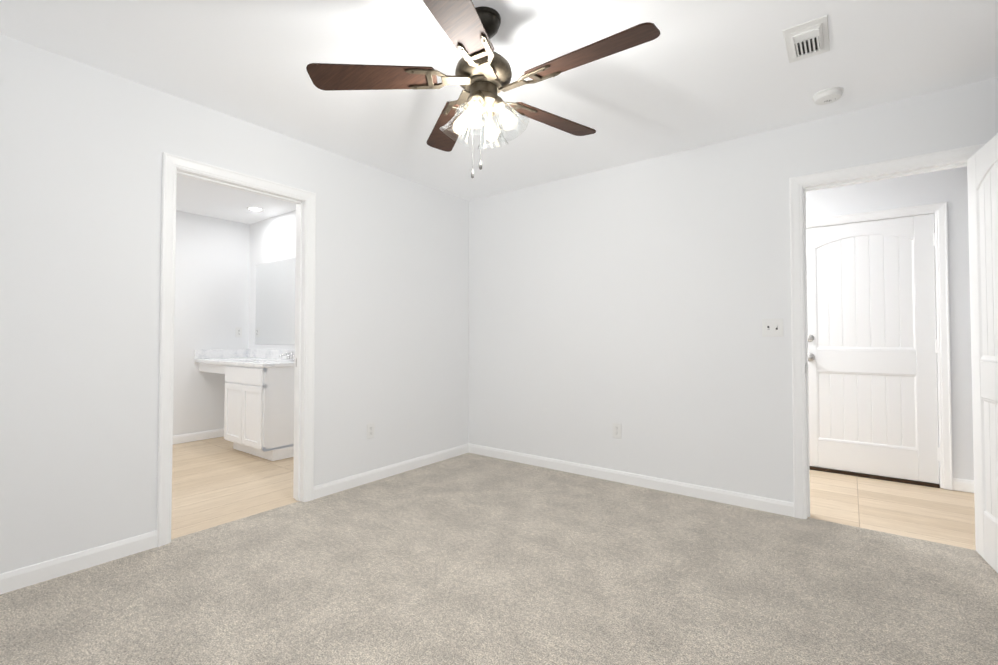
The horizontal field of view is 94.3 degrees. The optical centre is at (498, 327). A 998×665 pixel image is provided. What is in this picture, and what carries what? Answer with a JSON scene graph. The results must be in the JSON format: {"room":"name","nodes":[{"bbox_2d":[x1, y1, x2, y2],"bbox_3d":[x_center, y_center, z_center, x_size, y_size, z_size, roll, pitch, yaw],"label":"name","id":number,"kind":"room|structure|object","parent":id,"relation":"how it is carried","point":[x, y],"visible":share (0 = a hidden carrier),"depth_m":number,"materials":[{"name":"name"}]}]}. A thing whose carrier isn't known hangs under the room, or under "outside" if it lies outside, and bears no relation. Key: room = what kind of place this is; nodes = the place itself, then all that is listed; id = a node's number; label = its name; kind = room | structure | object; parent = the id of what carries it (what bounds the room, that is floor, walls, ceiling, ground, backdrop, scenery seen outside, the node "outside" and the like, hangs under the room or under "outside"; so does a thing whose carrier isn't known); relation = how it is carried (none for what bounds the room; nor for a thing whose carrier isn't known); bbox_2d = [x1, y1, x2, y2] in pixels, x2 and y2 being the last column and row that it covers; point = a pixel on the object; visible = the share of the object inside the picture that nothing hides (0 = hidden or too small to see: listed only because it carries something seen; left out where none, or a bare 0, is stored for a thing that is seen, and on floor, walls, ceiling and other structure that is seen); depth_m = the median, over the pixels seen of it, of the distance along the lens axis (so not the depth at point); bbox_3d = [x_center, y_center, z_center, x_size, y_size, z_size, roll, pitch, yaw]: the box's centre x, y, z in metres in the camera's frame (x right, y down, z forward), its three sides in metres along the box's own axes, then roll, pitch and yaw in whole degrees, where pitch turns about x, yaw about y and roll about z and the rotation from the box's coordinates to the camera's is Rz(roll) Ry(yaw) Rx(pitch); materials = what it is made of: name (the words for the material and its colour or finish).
{"room":"empty bedroom","nodes":[
{"label":"empty bedroom","id":0,"kind":"room"},
{"bbox_2d":[0,34,467,573],"bbox_3d":[-1.544,-0.031,2.948,0.120,2.470,3.960,-1,-2,37],"label":"wall","id":1,"kind":"structure","parent":0,"point":[82,146],"depth_m":2.45,"materials":[{"name":"white paint"}]},
{"bbox_2d":[194,349,245,356],"bbox_3d":[-3.104,0.297,5.184,0.018,0.100,0.541,-1,-2,37],"label":"backsplash","id":2,"kind":"structure","parent":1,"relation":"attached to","point":[209,352],"depth_m":5.17,"materials":[{"name":"white stone"}]},
{"bbox_2d":[236,327,241,336],"bbox_3d":[-3.001,0.061,5.340,0.007,0.115,0.070,-1,-2,37],"label":"outlet","id":3,"kind":"object","parent":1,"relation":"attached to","point":[238,331],"visible":1,"depth_m":5.34,"materials":[{"name":"white plastic"}]},
{"bbox_2d":[246,349,294,360],"bbox_3d":[-2.341,0.292,4.958,1.508,0.100,0.019,-1,-2,37],"label":"backsplash","id":4,"kind":"structure","parent":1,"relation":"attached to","point":[287,355],"depth_m":5.04,"materials":[{"name":"white stone"}]},
{"bbox_2d":[255,257,295,344],"bbox_3d":[-2.314,-0.267,4.961,1.210,0.910,0.006,-1,-2,37],"label":"bathroom mirror","id":5,"kind":"object","parent":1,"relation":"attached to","point":[275,304],"visible":0.58,"depth_m":5.04,"materials":[{"name":"silver mirror"}]},
{"bbox_2d":[367,423,374,438],"bbox_3d":[-0.986,0.798,3.562,0.007,0.115,0.070,-1,-2,37],"label":"outlet","id":6,"kind":"object","parent":1,"relation":"attached to","point":[370,430],"visible":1,"depth_m":3.56,"materials":[{"name":"white plastic"}]},
{"bbox_2d":[171,437,297,538],"bbox_3d":[-2.689,1.208,3.650,2.755,0.024,2.740,-1,-2,37],"label":"floor","id":7,"kind":"structure","parent":0,"point":[218,481],"depth_m":3.51,"materials":[{"name":"brown wood"}]},
{"bbox_2d":[194,361,294,460],"bbox_3d":[-2.510,0.794,4.742,1.486,0.840,0.551,-1,-2,37],"label":"bathroom vanity","id":8,"kind":"object","parent":7,"relation":"on","point":[259,406],"depth_m":4.24,"materials":[{"name":"white paint"}]},
{"bbox_2d":[194,357,294,368],"bbox_3d":[-2.504,0.356,4.741,1.508,0.036,0.560,-1,-2,37],"label":"countertop","id":9,"kind":"structure","parent":8,"relation":"on","point":[266,362],"depth_m":4.50,"materials":[{"name":"white stone"}]},
{"bbox_2d":[0,453,997,664],"bbox_3d":[0.011,1.165,1.774,3.815,0.030,4.005,-1,-2,37],"label":"floor carpet","id":10,"kind":"object","parent":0,"point":[469,559],"visible":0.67,"depth_m":2.05,"materials":[{"name":"beige carpet"}]},
{"bbox_2d":[0,0,997,223],"bbox_3d":[-0.670,-1.310,3.211,6.570,0.100,5.390,-1,-2,37],"label":"ceiling","id":11,"kind":"structure","parent":0,"point":[697,73],"depth_m":2.27,"materials":[{"name":"white paint"}]},
{"bbox_2d":[246,207,263,211],"bbox_3d":[-2.529,-1.223,4.804,0.168,0.006,0.168,-1,-2,37],"label":"recessed light","id":12,"kind":"object","parent":11,"relation":"in","point":[256,209],"visible":1,"depth_m":4.81,"materials":[{"name":"white plastic"}]},
{"bbox_2d":[306,0,659,177],"bbox_3d":[-0.025,-0.949,1.922,1.325,0.678,1.343,-1,-2,37],"label":"ceiling fan","id":13,"kind":"object","parent":11,"relation":"hanging from","point":[482,76],"visible":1,"depth_m":1.85,"materials":[{"name":"brown wood"}]},
{"bbox_2d":[782,15,829,62],"bbox_3d":[1.380,-1.276,2.074,0.160,0.017,0.300,-1,-2,37],"label":"ceiling vent","id":14,"kind":"object","parent":11,"relation":"in","point":[807,39],"visible":1,"depth_m":2.05,"materials":[{"name":"white plastic"}]},
{"bbox_2d":[812,87,843,104],"bbox_3d":[1.797,-1.255,2.529,0.140,0.040,0.140,-1,-2,37],"label":"smoke detector","id":15,"kind":"object","parent":11,"relation":"attached to","point":[828,95],"visible":1,"depth_m":2.50,"materials":[{"name":"white plastic"}]},
{"bbox_2d":[468,78,997,502],"bbox_3d":[0.742,-0.012,3.790,4.750,2.470,0.120,-1,-2,37],"label":"wall","id":16,"kind":"structure","parent":0,"point":[574,318],"depth_m":3.38,"materials":[{"name":"white paint"}]},
{"bbox_2d":[0,143,985,594],"bbox_3d":[-0.633,0.127,3.229,6.330,2.107,5.273,-1,-2,37],"label":"trim","id":17,"kind":"structure","parent":16,"relation":"attached to","point":[174,167],"depth_m":2.89,"materials":[{"name":"white wood"}]},
{"bbox_2d":[613,423,620,438],"bbox_3d":[0.909,0.798,3.565,0.070,0.115,0.007,-1,-2,37],"label":"outlet","id":18,"kind":"object","parent":16,"relation":"attached to","point":[616,430],"visible":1,"depth_m":3.56,"materials":[{"name":"white plastic"}]},
{"bbox_2d":[762,319,782,336],"bbox_3d":[1.741,0.004,2.947,0.116,0.115,0.016,-1,-2,37],"label":"light switch","id":19,"kind":"object","parent":16,"relation":"attached to","point":[772,327],"visible":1,"depth_m":2.95,"materials":[{"name":"white plastic"}]},
{"bbox_2d":[806,214,939,483],"bbox_3d":[2.933,0.162,3.726,0.870,2.015,0.186,-1,-2,37],"label":"exterior door","id":20,"kind":"structure","parent":16,"relation":"in","point":[872,357],"depth_m":3.67,"materials":[{"name":"white paint"}]},
{"bbox_2d":[967,133,997,572],"bbox_3d":[2.278,0.131,2.070,0.177,2.030,0.769,-1,-1,30],"label":"bedroom door","id":21,"kind":"structure","parent":16,"relation":"in","point":[982,171],"depth_m":2.26,"materials":[{"name":"white paint"}]},
{"bbox_2d":[809,470,975,549],"bbox_3d":[1.204,1.221,4.250,4.900,0.024,1.385,-1,-2,37],"label":"floor","id":22,"kind":"structure","parent":0,"point":[938,515],"depth_m":3.04,"materials":[{"name":"brown wood"}]},
{"bbox_2d":[810,466,939,487],"bbox_3d":[2.949,1.184,3.723,0.858,0.026,0.114,-1,-2,37],"label":"threshold","id":23,"kind":"object","parent":22,"relation":"on","point":[935,485],"visible":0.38,"depth_m":3.64,"materials":[{"name":"brown metal"}]}
]}

